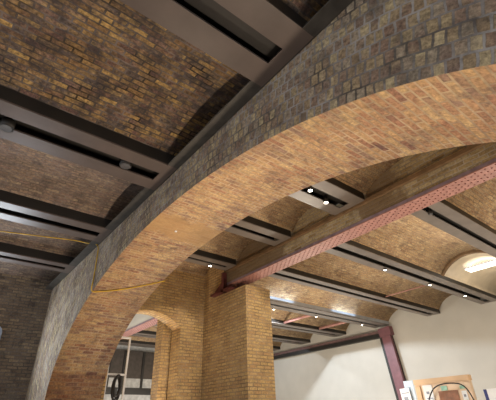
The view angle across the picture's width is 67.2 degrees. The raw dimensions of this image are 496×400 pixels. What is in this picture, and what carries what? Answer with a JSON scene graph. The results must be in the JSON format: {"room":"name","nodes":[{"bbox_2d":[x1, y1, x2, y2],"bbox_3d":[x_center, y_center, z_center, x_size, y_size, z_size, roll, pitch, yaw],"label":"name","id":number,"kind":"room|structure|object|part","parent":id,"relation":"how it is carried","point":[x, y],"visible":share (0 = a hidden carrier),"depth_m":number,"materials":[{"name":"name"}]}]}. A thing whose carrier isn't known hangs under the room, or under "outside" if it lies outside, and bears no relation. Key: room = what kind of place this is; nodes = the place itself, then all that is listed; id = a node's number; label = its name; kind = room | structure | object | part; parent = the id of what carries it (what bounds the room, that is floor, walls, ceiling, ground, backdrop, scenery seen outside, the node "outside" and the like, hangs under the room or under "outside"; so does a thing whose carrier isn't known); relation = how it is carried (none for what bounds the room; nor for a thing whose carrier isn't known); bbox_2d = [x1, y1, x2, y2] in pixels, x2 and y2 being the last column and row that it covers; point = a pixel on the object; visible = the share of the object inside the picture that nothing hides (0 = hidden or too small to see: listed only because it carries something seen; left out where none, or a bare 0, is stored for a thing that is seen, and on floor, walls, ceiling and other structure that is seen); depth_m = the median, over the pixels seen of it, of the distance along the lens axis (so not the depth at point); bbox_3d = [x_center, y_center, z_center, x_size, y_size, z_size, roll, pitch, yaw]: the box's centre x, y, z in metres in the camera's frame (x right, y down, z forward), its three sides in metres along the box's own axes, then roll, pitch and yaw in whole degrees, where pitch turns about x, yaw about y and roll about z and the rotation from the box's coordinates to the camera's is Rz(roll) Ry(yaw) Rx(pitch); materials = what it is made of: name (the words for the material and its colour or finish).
{"room":"industrial workshop","nodes":[
{"label":"industrial workshop","id":0,"kind":"room"},
{"bbox_2d":[0,273,51,399],"bbox_3d":[-8.022,2.954,7.220,7.000,6.000,0.400,21,-38,-33],"label":"wall","id":1,"kind":"structure","parent":0,"point":[24,302],"depth_m":9.10,"materials":[{"name":"brick"}]},
{"bbox_2d":[0,261,60,281],"bbox_3d":[-7.101,0.876,7.965,6.000,0.280,1.510,21,-38,-33],"label":"ceiling","id":2,"kind":"structure","parent":0,"point":[8,268],"depth_m":9.49,"materials":[{"name":"brick"}]},
{"bbox_2d":[0,219,91,257],"bbox_3d":[-5.801,-0.003,6.569,6.000,0.280,1.610,21,-38,-33],"label":"ceiling","id":3,"kind":"structure","parent":0,"point":[70,248],"depth_m":7.94,"materials":[{"name":"brick"}]},
{"bbox_2d":[0,138,144,219],"bbox_3d":[-4.362,-0.977,5.024,6.000,0.280,1.760,21,-38,-33],"label":"ceiling","id":4,"kind":"structure","parent":0,"point":[24,171],"depth_m":6.17,"materials":[{"name":"brick"}]},
{"bbox_2d":[0,0,249,155],"bbox_3d":[-2.787,-2.042,3.333,6.000,0.280,1.930,21,-38,-33],"label":"ceiling","id":5,"kind":"structure","parent":0,"point":[107,64],"depth_m":4.25,"materials":[{"name":"brick"}]},
{"bbox_2d":[116,345,154,352],"bbox_3d":[-5.248,9.973,19.224,12.420,6.200,0.400,21,-38,-33],"label":"wall","id":6,"kind":"structure","parent":0,"point":[119,347],"depth_m":19.69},
{"bbox_2d":[121,314,157,338],"bbox_3d":[-4.608,4.726,14.889,0.410,1.112,9.950,21,-38,-33],"label":"girder","id":7,"kind":"object","parent":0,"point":[140,322],"visible":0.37,"depth_m":13.92,"materials":[{"name":"red paint"}]},
{"bbox_3d":[-4.608,4.713,14.897,0.380,1.080,9.950,21,-38,-33],"label":"casing","id":8,"kind":"part","parent":7,"relation":"part of","materials":[{"name":"beige paint"}]},
{"bbox_2d":[126,336,155,341],"bbox_3d":[-2.800,7.332,19.897,9.440,0.610,1.710,21,-38,-33],"label":"ceiling","id":9,"kind":"structure","parent":0,"point":[136,338],"depth_m":18.89,"materials":[{"name":"brown brick"}]},
{"bbox_2d":[100,270,204,399],"bbox_3d":[-2.368,4.016,9.273,2.580,6.000,0.480,21,-38,-33],"label":"wall","id":10,"kind":"structure","parent":0,"point":[177,302],"depth_m":9.89,"materials":[{"name":"brick"}]},
{"bbox_2d":[150,320,171,399],"bbox_3d":[-2.112,5.205,9.515,0.680,4.200,0.380,21,-38,-33],"label":"brick pier","id":11,"kind":"structure","parent":10,"relation":"attached to","point":[159,386],"depth_m":9.78,"materials":[{"name":"brick"}]},
{"bbox_2d":[175,261,209,276],"bbox_3d":[-1.934,1.450,10.084,2.592,0.490,1.150,21,-38,-33],"label":"ceiling","id":12,"kind":"structure","parent":0,"point":[188,267],"depth_m":10.78,"materials":[{"name":"brown brick"}]},
{"bbox_2d":[144,326,281,346],"bbox_3d":[-1.357,6.356,18.348,9.440,0.610,1.670,21,-38,-33],"label":"ceiling","id":13,"kind":"structure","parent":0,"point":[152,328],"depth_m":17.08,"materials":[{"name":"brown brick"}]},
{"bbox_2d":[199,231,275,259],"bbox_3d":[-0.820,0.696,8.888,2.592,0.490,1.530,21,-38,-33],"label":"ceiling","id":14,"kind":"structure","parent":0,"point":[227,244],"depth_m":9.57,"materials":[{"name":"brown brick"}]},
{"bbox_2d":[201,267,275,399],"bbox_3d":[-0.502,4.175,9.633,0.805,6.000,2.580,21,-38,-33],"label":"brick pier","id":15,"kind":"object","parent":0,"point":[238,359],"visible":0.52,"depth_m":9.16,"materials":[{"name":"brick"}]},
{"bbox_2d":[210,272,235,297],"bbox_3d":[-0.550,2.329,10.209,0.550,0.520,0.900,21,-38,-33],"label":"girder bearing","id":16,"kind":"object","parent":15,"relation":"attached to","point":[222,288],"visible":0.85,"depth_m":9.99,"materials":[{"name":"red metal"}]},
{"bbox_3d":[-0.544,2.526,10.091,0.550,0.060,0.900,21,-38,-33],"label":"bearing plate","id":17,"kind":"part","parent":16,"relation":"part of","materials":[{"name":"red metal"}]},
{"bbox_3d":[-0.645,2.188,10.028,0.120,0.460,0.080,21,-38,-33],"label":"upright plate","id":18,"kind":"part","parent":16,"relation":"part of","materials":[{"name":"red metal"}]},
{"bbox_2d":[224,142,495,287],"bbox_3d":[3.234,-0.602,6.431,0.465,1.112,12.020,21,-38,-33],"label":"girder","id":19,"kind":"object","parent":15,"relation":"on","point":[416,182],"visible":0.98,"depth_m":6.92,"materials":[{"name":"brown metal"}]},
{"bbox_2d":[25,0,495,399],"bbox_3d":[-2.994,2.916,7.412,1.080,6.000,24.000,21,-38,-33],"label":"brick arch","id":20,"kind":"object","parent":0,"point":[384,80],"depth_m":3.79,"materials":[{"name":"brick"}]},
{"bbox_2d":[0,231,164,292],"bbox_3d":[-3.886,1.177,7.179,4.580,1.238,0.386,4,-31,-9],"label":"cable","id":21,"kind":"object","parent":20,"relation":"attached to","point":[0,231],"visible":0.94,"depth_m":7.30,"materials":[{"name":"yellow plastic"}]},
{"bbox_2d":[45,0,352,289],"bbox_3d":[-0.689,-0.793,4.975,0.165,0.118,14.800,21,-38,-33],"label":"channel","id":22,"kind":"object","parent":20,"relation":"attached to","point":[331,9],"visible":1,"depth_m":4.63,"materials":[{"name":"metal"}]},
{"bbox_2d":[0,242,74,272],"bbox_3d":[-6.469,0.620,7.173,5.980,0.270,0.560,21,-38,-33],"label":"steel beam","id":23,"kind":"structure","parent":22,"relation":"attached to","point":[11,253],"depth_m":8.23,"materials":[{"name":"grey metal"}]},
{"bbox_2d":[0,190,112,241],"bbox_3d":[-5.108,-0.301,5.711,5.980,0.270,0.660,21,-38,-33],"label":"steel beam","id":24,"kind":"structure","parent":22,"relation":"attached to","point":[14,207],"depth_m":6.68,"materials":[{"name":"grey metal"}]},
{"bbox_3d":[-2.816,0.683,7.224,0.150,0.022,0.200,21,-38,-33],"label":"plate","id":25,"kind":"part","parent":24,"relation":"part of","materials":[{"name":"grey metal"}]},
{"bbox_2d":[0,85,176,189],"bbox_3d":[-3.604,-1.319,4.096,5.980,0.270,0.720,21,-38,-33],"label":"steel beam","id":26,"kind":"structure","parent":22,"relation":"attached to","point":[40,126],"depth_m":4.94,"materials":[{"name":"grey metal"}]},
{"bbox_2d":[0,117,15,131],"bbox_3d":[-2.977,-0.934,4.617,0.169,0.126,0.169,21,-38,-33],"label":"recessed light","id":27,"kind":"object","parent":26,"relation":"attached to","point":[7,124],"visible":0.96,"depth_m":4.57,"materials":[{"name":"black metal"}]},
{"bbox_3d":[-3.605,-1.366,4.124,5.980,0.160,0.700,21,-38,-33],"label":"plate","id":28,"kind":"part","parent":26,"relation":"part of","materials":[{"name":"black metal"}]},
{"bbox_2d":[119,159,131,168],"bbox_3d":[-1.747,-0.533,5.345,0.169,0.126,0.169,21,-38,-33],"label":"recessed light","id":29,"kind":"object","parent":26,"relation":"attached to","point":[123,164],"visible":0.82,"depth_m":5.29,"materials":[{"name":"black metal"}]},
{"bbox_3d":[-1.312,-0.334,5.609,0.150,0.022,0.220,21,-38,-33],"label":"plate","id":30,"kind":"part","parent":26,"relation":"part of","materials":[{"name":"grey metal"}]},
{"bbox_2d":[119,0,312,86],"bbox_3d":[-1.958,-2.433,2.328,5.980,0.270,0.780,21,-38,-33],"label":"steel beam","id":31,"kind":"structure","parent":22,"relation":"attached to","point":[244,36],"depth_m":3.56,"materials":[{"name":"grey metal"}]},
{"bbox_3d":[-1.959,-2.480,2.357,5.980,0.160,0.760,21,-38,-33],"label":"plate","id":32,"kind":"part","parent":31,"relation":"part of","materials":[{"name":"black metal"}]},
{"bbox_3d":[0.334,-1.448,3.842,0.150,0.022,0.220,21,-38,-33],"label":"plate","id":33,"kind":"part","parent":31,"relation":"part of","materials":[{"name":"grey metal"}]},
{"bbox_2d":[184,249,235,270],"bbox_3d":[-1.456,1.341,9.385,2.520,0.250,0.480,21,-38,-33],"label":"steel beam","id":34,"kind":"structure","parent":20,"relation":"attached to","point":[201,257],"depth_m":9.60,"materials":[{"name":"grey metal"}]},
{"bbox_2d":[224,216,290,245],"bbox_3d":[-0.194,0.487,8.029,2.520,0.250,0.580,21,-38,-33],"label":"steel beam","id":35,"kind":"structure","parent":20,"relation":"attached to","point":[249,227],"depth_m":8.23,"materials":[{"name":"grey metal"}]},
{"bbox_2d":[288,178,364,214],"bbox_3d":[1.007,-0.325,6.740,2.520,0.250,0.740,21,-38,-33],"label":"steel beam","id":36,"kind":"structure","parent":20,"relation":"attached to","point":[337,192],"depth_m":7.03,"materials":[{"name":"grey metal"}]},
{"bbox_2d":[323,195,327,203],"bbox_3d":[1.478,-0.013,7.103,0.089,0.156,0.089,21,-38,-33],"label":"spotlight","id":37,"kind":"object","parent":36,"relation":"attached to","point":[325,197],"visible":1,"depth_m":7.07,"materials":[{"name":"black metal"}]},
{"bbox_3d":[1.005,-0.372,6.769,2.520,0.140,0.720,21,-38,-33],"label":"plate","id":38,"kind":"part","parent":36,"relation":"part of","materials":[{"name":"black metal"}]},
{"bbox_3d":[1.940,0.130,7.323,0.150,0.022,0.220,21,-38,-33],"label":"plate","id":39,"kind":"part","parent":36,"relation":"part of","materials":[{"name":"grey metal"}]},
{"bbox_2d":[249,196,312,231],"bbox_3d":[0.403,-0.131,7.575,2.592,0.490,1.300,21,-38,-33],"label":"ceiling","id":40,"kind":"structure","parent":0,"point":[285,212],"depth_m":8.21,"materials":[{"name":"brown brick"}]},
{"bbox_2d":[272,327,312,339],"bbox_3d":[0.103,5.368,16.780,9.440,0.610,1.690,21,-38,-33],"label":"ceiling","id":41,"kind":"structure","parent":0,"point":[276,331],"depth_m":18.94,"materials":[{"name":"brown brick"}]},
{"bbox_2d":[281,0,328,20],"bbox_3d":[-1.194,-3.120,1.622,6.000,0.280,1.700,21,-38,-33],"label":"ceiling","id":42,"kind":"structure","parent":0,"point":[306,9],"depth_m":3.59,"materials":[{"name":"brick"}]},
{"bbox_2d":[271,308,349,330],"bbox_3d":[1.564,4.380,15.212,9.440,0.610,1.670,21,-38,-33],"label":"ceiling","id":43,"kind":"structure","parent":0,"point":[277,314],"depth_m":16.66,"materials":[{"name":"brown brick"}]},
{"bbox_2d":[249,276,397,320],"bbox_3d":[3.086,3.350,13.577,9.440,0.610,1.810,21,-38,-33],"label":"ceiling","id":44,"kind":"structure","parent":0,"point":[278,288],"depth_m":14.03,"materials":[{"name":"brown brick"}]},
{"bbox_2d":[333,157,403,193],"bbox_3d":[1.937,-1.170,5.927,2.592,0.490,2.220,21,-38,-33],"label":"ceiling","id":45,"kind":"structure","parent":0,"point":[362,179],"depth_m":6.93,"materials":[{"name":"brown brick"}]},
{"bbox_2d":[289,252,451,308],"bbox_3d":[4.476,2.410,12.085,9.440,0.610,1.600,21,-38,-33],"label":"ceiling","id":46,"kind":"structure","parent":0,"point":[324,264],"depth_m":12.27,"materials":[{"name":"brown brick"}]},
{"bbox_2d":[273,295,495,399],"bbox_3d":[7.334,6.797,14.586,0.400,6.200,24.000,21,-38,-33],"label":"wall","id":47,"kind":"structure","parent":0,"point":[460,339],"depth_m":15.71,"materials":[{"name":"beige paint"}]},
{"bbox_2d":[118,339,154,347],"bbox_3d":[-3.514,8.108,20.510,9.430,0.230,0.660,21,-38,-33],"label":"steel beam","id":48,"kind":"structure","parent":47,"relation":"attached to","point":[122,341],"depth_m":18.86,"materials":[{"name":"grey metal"}]},
{"bbox_2d":[130,330,279,350],"bbox_3d":[-2.060,7.124,18.948,9.430,0.230,0.660,21,-38,-33],"label":"steel beam","id":49,"kind":"structure","parent":47,"relation":"attached to","point":[149,334],"depth_m":17.02,"materials":[{"name":"grey metal"}]},
{"bbox_2d":[153,324,310,344],"bbox_3d":[-0.618,6.148,17.400,9.430,0.230,0.700,21,-38,-33],"label":"steel beam","id":50,"kind":"structure","parent":47,"relation":"attached to","point":[277,338],"depth_m":19.10,"materials":[{"name":"grey metal"}]},
{"bbox_2d":[271,319,345,336],"bbox_3d":[0.849,5.156,15.825,9.430,0.230,0.700,21,-38,-33],"label":"steel beam","id":51,"kind":"structure","parent":47,"relation":"attached to","point":[276,323],"depth_m":16.87,"materials":[{"name":"grey metal"}]},
{"bbox_2d":[283,315,309,323],"bbox_3d":[2.060,4.879,15.359,0.120,0.120,1.650,21,-38,-33],"label":"rod","id":52,"kind":"object","parent":51,"relation":"attached to","point":[303,316],"visible":0.85,"depth_m":15.38,"materials":[{"name":"red paint"}]},
{"bbox_2d":[319,322,345,329],"bbox_3d":[3.787,5.543,16.550,0.120,0.120,1.650,21,-38,-33],"label":"rod","id":53,"kind":"object","parent":51,"relation":"attached to","point":[337,323],"visible":0.81,"depth_m":16.55,"materials":[{"name":"red paint"}]},
{"bbox_2d":[270,296,388,327],"bbox_3d":[2.316,4.164,14.250,9.430,0.230,0.740,21,-38,-33],"label":"steel beam","id":54,"kind":"structure","parent":47,"relation":"attached to","point":[277,303],"depth_m":14.53,"materials":[{"name":"grey metal"}]},
{"bbox_2d":[269,267,439,315],"bbox_3d":[3.826,3.142,12.629,9.430,0.230,0.560,21,-38,-33],"label":"steel beam","id":55,"kind":"structure","parent":47,"relation":"attached to","point":[287,274],"depth_m":12.16,"materials":[{"name":"grey metal"}]},
{"bbox_2d":[324,240,495,303],"bbox_3d":[5.169,2.233,11.187,9.430,0.230,0.620,21,-38,-33],"label":"steel beam","id":56,"kind":"structure","parent":47,"relation":"attached to","point":[351,250],"depth_m":10.67,"materials":[{"name":"grey metal"}]},
{"bbox_2d":[385,285,424,296],"bbox_3d":[5.247,3.023,12.417,0.040,0.040,1.580,21,-38,-33],"label":"rod","id":57,"kind":"object","parent":56,"relation":"attached to","point":[422,285],"visible":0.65,"depth_m":12.39,"materials":[{"name":"red paint"}]},
{"bbox_2d":[411,199,495,257],"bbox_3d":[6.617,1.254,9.632,9.430,0.230,0.620,21,-38,-33],"label":"steel beam","id":58,"kind":"structure","parent":47,"relation":"attached to","point":[446,216],"depth_m":8.22,"materials":[{"name":"grey metal"}]},
{"bbox_2d":[426,207,432,214],"bbox_3d":[3.708,0.226,7.614,0.089,0.156,0.089,21,-38,-33],"label":"spotlight","id":59,"kind":"object","parent":58,"relation":"attached to","point":[429,210],"visible":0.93,"depth_m":7.58,"materials":[{"name":"black metal"}]},
{"bbox_3d":[6.616,1.206,9.660,9.430,0.120,0.600,21,-38,-33],"label":"plate","id":60,"kind":"part","parent":58,"relation":"part of","materials":[{"name":"black metal"}]},
{"bbox_2d":[352,214,478,273],"bbox_3d":[4.291,0.849,9.480,5.390,0.610,1.740,21,-38,-33],"label":"ceiling","id":61,"kind":"structure","parent":0,"point":[409,238],"depth_m":10.02,"materials":[{"name":"brown brick"}]},
{"bbox_2d":[441,250,484,275],"bbox_3d":[6.467,1.727,10.954,0.150,0.570,1.740,21,-38,-33],"label":"arch","id":62,"kind":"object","parent":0,"point":[466,253],"depth_m":11.16,"materials":[{"name":"brown brick"}]},
{"bbox_2d":[444,253,495,294],"bbox_3d":[8.056,2.311,12.065,3.900,0.570,1.740,21,-38,-33],"label":"ceiling","id":63,"kind":"structure","parent":0,"point":[483,279],"depth_m":12.05,"materials":[{"name":"paint"}]},
{"bbox_2d":[464,259,495,271],"bbox_3d":[7.147,2.002,11.339,0.420,0.060,0.960,21,-38,-33],"label":"linear light","id":64,"kind":"object","parent":63,"relation":"attached to","point":[490,263],"visible":1,"depth_m":11.30,"materials":[{"name":"white plastic"}]},
{"bbox_2d":[445,177,495,229],"bbox_3d":[7.338,0.473,9.011,9.440,0.610,1.770,21,-38,-33],"label":"ceiling","id":65,"kind":"structure","parent":0,"point":[479,201],"depth_m":7.99,"materials":[{"name":"brown brick"}]},
{"bbox_3d":[-0.387,6.410,7.338,21.200,0.200,25.600,21,-38,-33],"label":"floor","id":66,"kind":"structure","parent":0,"visible":0},
{"bbox_2d":[103,336,130,399],"bbox_3d":[-3.166,5.014,8.563,0.500,3.600,0.040,21,-38,-33],"label":"metal frame","id":67,"kind":"object","parent":66,"relation":"on","point":[123,337],"visible":0.63,"depth_m":9.12,"materials":[{"name":"grey metal"}]},
{"bbox_2d":[111,374,121,399],"bbox_3d":[-3.116,4.457,8.819,0.233,0.616,0.140,21,-38,-33],"label":"cable coil","id":68,"kind":"object","parent":67,"relation":"hanging from","point":[114,396],"visible":1,"depth_m":8.79,"materials":[{"name":"black rubber"}]},
{"bbox_2d":[104,350,153,399],"bbox_3d":[-5.511,10.102,18.259,5.200,5.000,0.150,21,-38,-33],"label":"screen","id":69,"kind":"object","parent":66,"relation":"on","point":[138,383],"visible":0.37,"depth_m":18.75,"materials":[{"name":"black metal"}]},
{"bbox_3d":[-5.527,10.112,18.276,5.200,1.000,0.100,21,-38,-33],"label":"panel","id":70,"kind":"part","parent":69,"relation":"part of","materials":[{"name":"white"}]},
{"bbox_3d":[-5.532,9.547,18.598,5.200,0.300,0.140,21,-38,-33],"label":"rail","id":71,"kind":"part","parent":69,"relation":"part of","materials":[{"name":"black metal"}]},
{"bbox_3d":[-5.553,9.247,18.796,5.200,0.420,0.100,21,-38,-33],"label":"panel","id":72,"kind":"part","parent":69,"relation":"part of","materials":[{"name":"white"}]},
{"bbox_3d":[-5.576,8.519,19.234,5.200,1.280,0.100,21,-38,-33],"label":"panel","id":73,"kind":"part","parent":69,"relation":"part of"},
{"bbox_2d":[378,326,405,399],"bbox_3d":[6.206,7.752,15.025,0.280,5.136,0.978,21,-38,-33],"label":"steel column","id":74,"kind":"structure","parent":66,"relation":"on","point":[395,369],"depth_m":15.67,"materials":[{"name":"metal"}]},
{"bbox_2d":[273,331,379,359],"bbox_3d":[2.766,8.074,19.910,0.220,0.300,10.140,21,-38,-33],"label":"girder","id":75,"kind":"object","parent":74,"relation":"attached to","point":[373,335],"visible":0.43,"depth_m":18.44,"materials":[{"name":"black metal"}]},
{"bbox_3d":[6.047,5.789,16.350,0.280,0.350,0.560,21,-43,-33],"label":"cap plate","id":76,"kind":"part","parent":74,"relation":"part of","materials":[{"name":"paint"}]},
{"bbox_2d":[413,374,476,399],"bbox_3d":[5.751,6.407,10.401,0.210,2.640,1.670,21,-38,-33],"label":"hoarding","id":77,"kind":"object","parent":66,"relation":"on","point":[465,380],"visible":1,"depth_m":10.82,"materials":[{"name":"brown wood"}]},
{"bbox_2d":[400,388,411,399],"bbox_3d":[4.930,6.420,11.351,0.011,1.257,0.394,21,-38,-33],"label":"poster","id":78,"kind":"object","parent":77,"relation":"attached to","point":[405,393],"visible":1,"depth_m":11.60,"materials":[{"name":"paper"}]},
{"bbox_2d":[403,380,416,399],"bbox_3d":[5.036,6.297,11.347,0.008,1.440,0.320,21,-38,-33],"label":"poster","id":79,"kind":"object","parent":77,"relation":"attached to","point":[407,384],"visible":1,"depth_m":11.57,"materials":[{"name":"paper"}]},
{"bbox_2d":[422,385,434,399],"bbox_3d":[5.392,5.889,11.055,0.011,0.720,0.290,21,-38,-33],"label":"paper notice","id":80,"kind":"object","parent":77,"relation":"attached to","point":[427,389],"visible":1,"depth_m":11.15,"materials":[{"name":"white paper"}]},
{"bbox_3d":[5.719,5.336,11.045,0.210,0.140,1.670,21,-38,-33],"label":"rail","id":81,"kind":"part","parent":77,"relation":"part of","materials":[{"name":"brown wood"}]},
{"bbox_2d":[438,390,459,399],"bbox_3d":[5.763,5.809,10.563,0.008,0.730,0.570,21,-38,-33],"label":"poster","id":82,"kind":"object","parent":77,"relation":"attached to","point":[452,394],"visible":1,"depth_m":10.67,"materials":[{"name":"orange paper"}]},
{"bbox_2d":[461,390,468,399],"bbox_3d":[6.039,5.460,10.355,0.011,0.300,0.140,21,-38,-33],"label":"paper notice","id":83,"kind":"object","parent":77,"relation":"attached to","point":[464,393],"visible":1,"depth_m":10.37,"materials":[{"name":"white paper"}]},
{"bbox_2d":[429,382,473,399],"bbox_3d":[5.713,6.350,10.166,0.036,2.458,1.598,21,-38,-33],"label":"hoop","id":84,"kind":"object","parent":66,"relation":"on","point":[450,382],"visible":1,"depth_m":10.65,"materials":[{"name":"metal"}]},
{"bbox_2d":[483,388,495,399],"bbox_3d":[6.672,5.908,9.240,0.062,2.250,0.870,21,-38,-33],"label":"sign board","id":85,"kind":"object","parent":66,"relation":"on","point":[490,394],"visible":1,"depth_m":9.92,"materials":[{"name":"white paper"}]},
{"bbox_3d":[6.660,5.357,9.576,0.050,0.940,0.870,21,-38,-33],"label":"frame","id":86,"kind":"part","parent":85,"relation":"part of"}
]}

